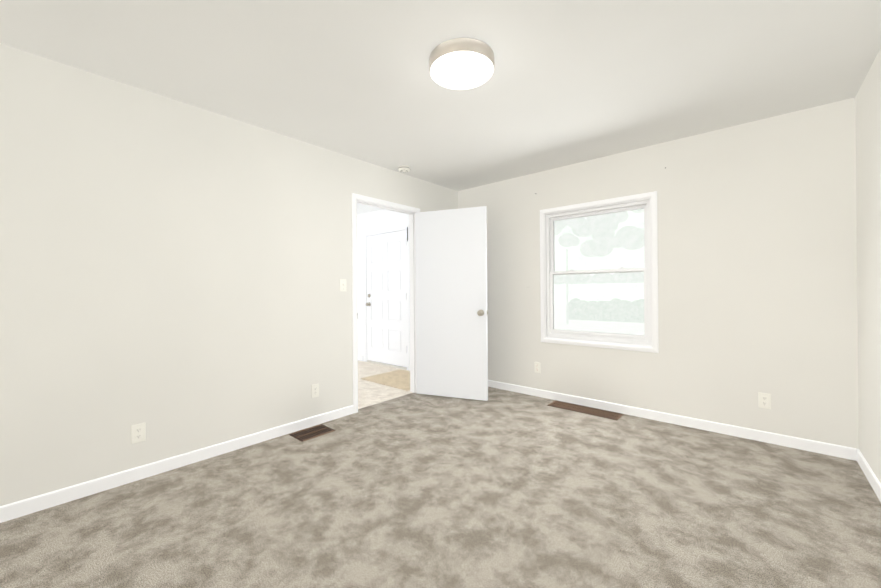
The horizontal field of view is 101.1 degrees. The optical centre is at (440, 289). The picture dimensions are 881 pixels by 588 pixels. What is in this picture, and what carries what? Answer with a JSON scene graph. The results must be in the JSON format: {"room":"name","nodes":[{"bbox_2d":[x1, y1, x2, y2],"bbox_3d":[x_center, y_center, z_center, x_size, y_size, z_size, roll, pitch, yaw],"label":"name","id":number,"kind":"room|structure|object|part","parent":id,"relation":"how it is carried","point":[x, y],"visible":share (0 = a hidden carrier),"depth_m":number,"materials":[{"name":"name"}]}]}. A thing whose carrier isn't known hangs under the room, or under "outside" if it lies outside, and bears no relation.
{"room":"empty bedroom","nodes":[
{"label":"empty bedroom","id":0,"kind":"room"},
{"bbox_2d":[0,43,457,505],"bbox_3d":[-1.244,-0.041,3.076,0.115,2.440,4.355,-1,0,41],"label":"wall","id":1,"kind":"structure","parent":0,"point":[173,272],"depth_m":2.32,"materials":[{"name":"paint"}]},
{"bbox_2d":[131,423,145,443],"bbox_3d":[-1.876,0.893,2.252,0.008,0.115,0.070,-1,0,41],"label":"electrical outlet","id":2,"kind":"object","parent":1,"relation":"attached to","point":[138,432],"visible":1,"depth_m":2.25,"materials":[{"name":"white plastic"}]},
{"bbox_2d":[0,405,353,522],"bbox_3d":[-1.676,1.140,2.473,0.012,0.080,2.581,-1,0,41],"label":"baseboard","id":3,"kind":"structure","parent":1,"relation":"attached to","point":[17,509],"depth_m":2.29,"materials":[{"name":"white wood"}]},
{"bbox_2d":[311,383,318,397],"bbox_3d":[-1.088,0.881,3.152,0.008,0.115,0.070,-1,0,41],"label":"electrical outlet","id":4,"kind":"object","parent":1,"relation":"attached to","point":[314,390],"visible":1,"depth_m":3.15,"materials":[{"name":"white plastic"}]},
{"bbox_2d":[340,279,345,290],"bbox_3d":[-0.900,-0.039,3.368,0.020,0.115,0.070,-1,0,41],"label":"light switch","id":5,"kind":"object","parent":1,"relation":"attached to","point":[342,284],"visible":1,"depth_m":3.36,"materials":[{"name":"white plastic"}]},
{"bbox_2d":[352,193,419,412],"bbox_3d":[-0.573,0.128,3.832,0.136,2.096,0.925,-1,0,41],"label":"door frame","id":6,"kind":"structure","parent":1,"relation":"attached to","point":[355,197],"depth_m":3.78,"materials":[{"name":"white wood"}]},
{"bbox_2d":[415,206,487,400],"bbox_3d":[0.113,0.149,3.929,0.820,2.026,0.171,0,0,21],"label":"bedroom door","id":7,"kind":"structure","parent":1,"relation":"in","point":[451,312],"depth_m":3.90,"materials":[{"name":"white painted wood"},{"name":"satin nickel"}]},
{"bbox_3d":[0.448,0.244,3.800,0.104,0.066,0.171,0,0,21],"label":"knob","id":8,"kind":"part","parent":7,"relation":"part of","materials":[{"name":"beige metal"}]},
{"bbox_2d":[357,209,409,360],"bbox_3d":[-1.109,-0.034,5.964,3.485,2.440,0.170,-1,0,41],"label":"wall","id":9,"kind":"structure","parent":0,"point":[381,219],"depth_m":6.00,"materials":[{"name":"white paint"}]},
{"bbox_2d":[363,225,409,370],"bbox_3d":[-0.821,0.122,5.671,1.077,2.122,0.232,-1,0,41],"label":"front door","id":10,"kind":"structure","parent":9,"relation":"in","point":[386,302],"depth_m":5.61,"materials":[{"name":"white wood"}]},
{"bbox_2d":[358,360,412,408],"bbox_3d":[-2.228,1.240,4.628,3.542,0.100,3.360,-1,0,41],"label":"floor","id":11,"kind":"structure","parent":0,"point":[370,393],"depth_m":4.31,"materials":[{"name":"tile"}]},
{"bbox_2d":[361,370,409,390],"bbox_3d":[-0.490,1.172,4.749,0.880,0.012,0.690,-1,0,41],"label":"rug","id":12,"kind":"object","parent":11,"relation":"on","point":[399,379],"visible":0.67,"depth_m":4.71,"materials":[{"name":"beige fabric"}]},
{"bbox_2d":[0,387,880,587],"bbox_3d":[0.118,1.216,1.902,3.580,0.100,4.375,-1,0,41],"label":"floor carpet","id":13,"kind":"object","parent":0,"point":[500,488],"visible":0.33,"depth_m":1.88,"materials":[{"name":"beige carpet"}]},
{"bbox_2d":[289,424,334,441],"bbox_3d":[-1.052,1.175,2.978,0.214,0.008,0.295,-1,0,41],"label":"air vent register","id":14,"kind":"object","parent":13,"relation":"on","point":[311,433],"visible":1,"depth_m":2.97,"materials":[{"name":"brown metal"}]},
{"bbox_2d":[547,400,622,419],"bbox_3d":[1.384,1.159,3.500,0.654,0.008,0.209,-1,0,41],"label":"air vent register","id":15,"kind":"object","parent":13,"relation":"on","point":[589,410],"visible":1,"depth_m":3.47,"materials":[{"name":"brown metal"}]},
{"bbox_2d":[0,0,880,214],"bbox_3d":[-1.183,-1.312,3.132,7.122,0.100,4.525,-1,0,41],"label":"ceiling","id":16,"kind":"structure","parent":0,"point":[569,82],"depth_m":2.06,"materials":[{"name":"paint"}]},
{"bbox_2d":[398,165,410,171],"bbox_3d":[-0.377,-1.245,3.767,0.132,0.041,0.132,-1,0,41],"label":"smoke detector","id":17,"kind":"object","parent":16,"relation":"attached to","point":[403,168],"visible":1,"depth_m":3.73,"materials":[{"name":"white plastic"}]},
{"bbox_2d":[429,38,493,89],"bbox_3d":[0.117,-1.232,2.013,0.360,0.084,0.360,-1,0,41],"label":"flush-mount light","id":18,"kind":"object","parent":16,"relation":"attached to","point":[461,63],"visible":1,"depth_m":1.93,"materials":[{"name":"white glass"}]},
{"bbox_2d":[458,97,858,448],"bbox_3d":[1.571,-0.059,3.620,3.637,2.440,0.170,-1,0,41],"label":"wall","id":19,"kind":"structure","parent":0,"point":[757,254],"depth_m":2.89,"materials":[{"name":"paint"}]},
{"bbox_2d":[534,362,539,372],"bbox_3d":[1.057,0.852,3.954,0.070,0.115,0.008,-1,0,41],"label":"electrical outlet","id":20,"kind":"object","parent":19,"relation":"attached to","point":[536,367],"visible":1,"depth_m":3.95,"materials":[{"name":"white plastic"}]},
{"bbox_2d":[540,191,658,352],"bbox_3d":[1.552,-0.149,3.624,1.109,1.428,0.187,-1,0,41],"label":"window unit","id":21,"kind":"structure","parent":19,"relation":"in","point":[645,339],"depth_m":3.52,"materials":[{"name":"white wood"}]},
{"bbox_2d":[488,380,851,459],"bbox_3d":[1.512,1.121,3.554,3.390,0.080,0.012,-1,0,41],"label":"baseboard","id":22,"kind":"structure","parent":19,"relation":"attached to","point":[835,450],"depth_m":3.02,"materials":[{"name":"white wood"}]},
{"bbox_2d":[758,392,770,408],"bbox_3d":[2.447,0.841,2.738,0.070,0.115,0.008,-1,0,41],"label":"electrical outlet","id":23,"kind":"object","parent":19,"relation":"attached to","point":[764,400],"visible":1,"depth_m":2.74,"materials":[{"name":"white plastic"}]},
{"bbox_2d":[855,48,880,482],"bbox_3d":[1.406,-0.067,0.757,0.115,2.440,4.355,-1,0,41],"label":"wall","id":24,"kind":"structure","parent":0,"point":[868,147],"depth_m":2.16,"materials":[{"name":"paint"}]},
{"bbox_2d":[852,448,880,501],"bbox_3d":[1.404,1.114,0.839,0.012,0.080,4.240,-1,0,41],"label":"baseboard","id":25,"kind":"structure","parent":24,"relation":"attached to","point":[857,455],"depth_m":2.19,"materials":[{"name":"white wood"}]},
{"label":"outside","id":26,"kind":"structure","parent":0,"visible":0},
{"bbox_2d":[554,304,643,334],"bbox_3d":[7.736,1.567,20.831,70.000,0.001,33.810,-1,0,41],"label":"lawn","id":27,"kind":"structure","parent":26,"point":[561,318],"depth_m":15.62,"materials":[{"name":"green plant"}]},
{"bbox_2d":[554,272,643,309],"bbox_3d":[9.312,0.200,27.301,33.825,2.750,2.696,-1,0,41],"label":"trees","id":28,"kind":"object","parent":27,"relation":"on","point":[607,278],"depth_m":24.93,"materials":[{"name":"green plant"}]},
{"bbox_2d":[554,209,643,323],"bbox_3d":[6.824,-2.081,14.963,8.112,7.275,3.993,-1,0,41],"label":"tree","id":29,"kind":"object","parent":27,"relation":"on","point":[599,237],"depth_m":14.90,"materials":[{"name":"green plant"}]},
{"bbox_2d":[568,298,643,322],"bbox_3d":[9.018,0.989,17.492,5.889,1.120,1.198,-1,0,41],"label":"hedge","id":30,"kind":"object","parent":27,"relation":"on","point":[593,305],"depth_m":17.68,"materials":[{"name":"green plant"}]},
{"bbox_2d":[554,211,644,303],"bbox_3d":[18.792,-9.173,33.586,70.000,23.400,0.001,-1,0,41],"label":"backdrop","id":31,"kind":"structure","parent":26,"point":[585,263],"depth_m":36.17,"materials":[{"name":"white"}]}
]}

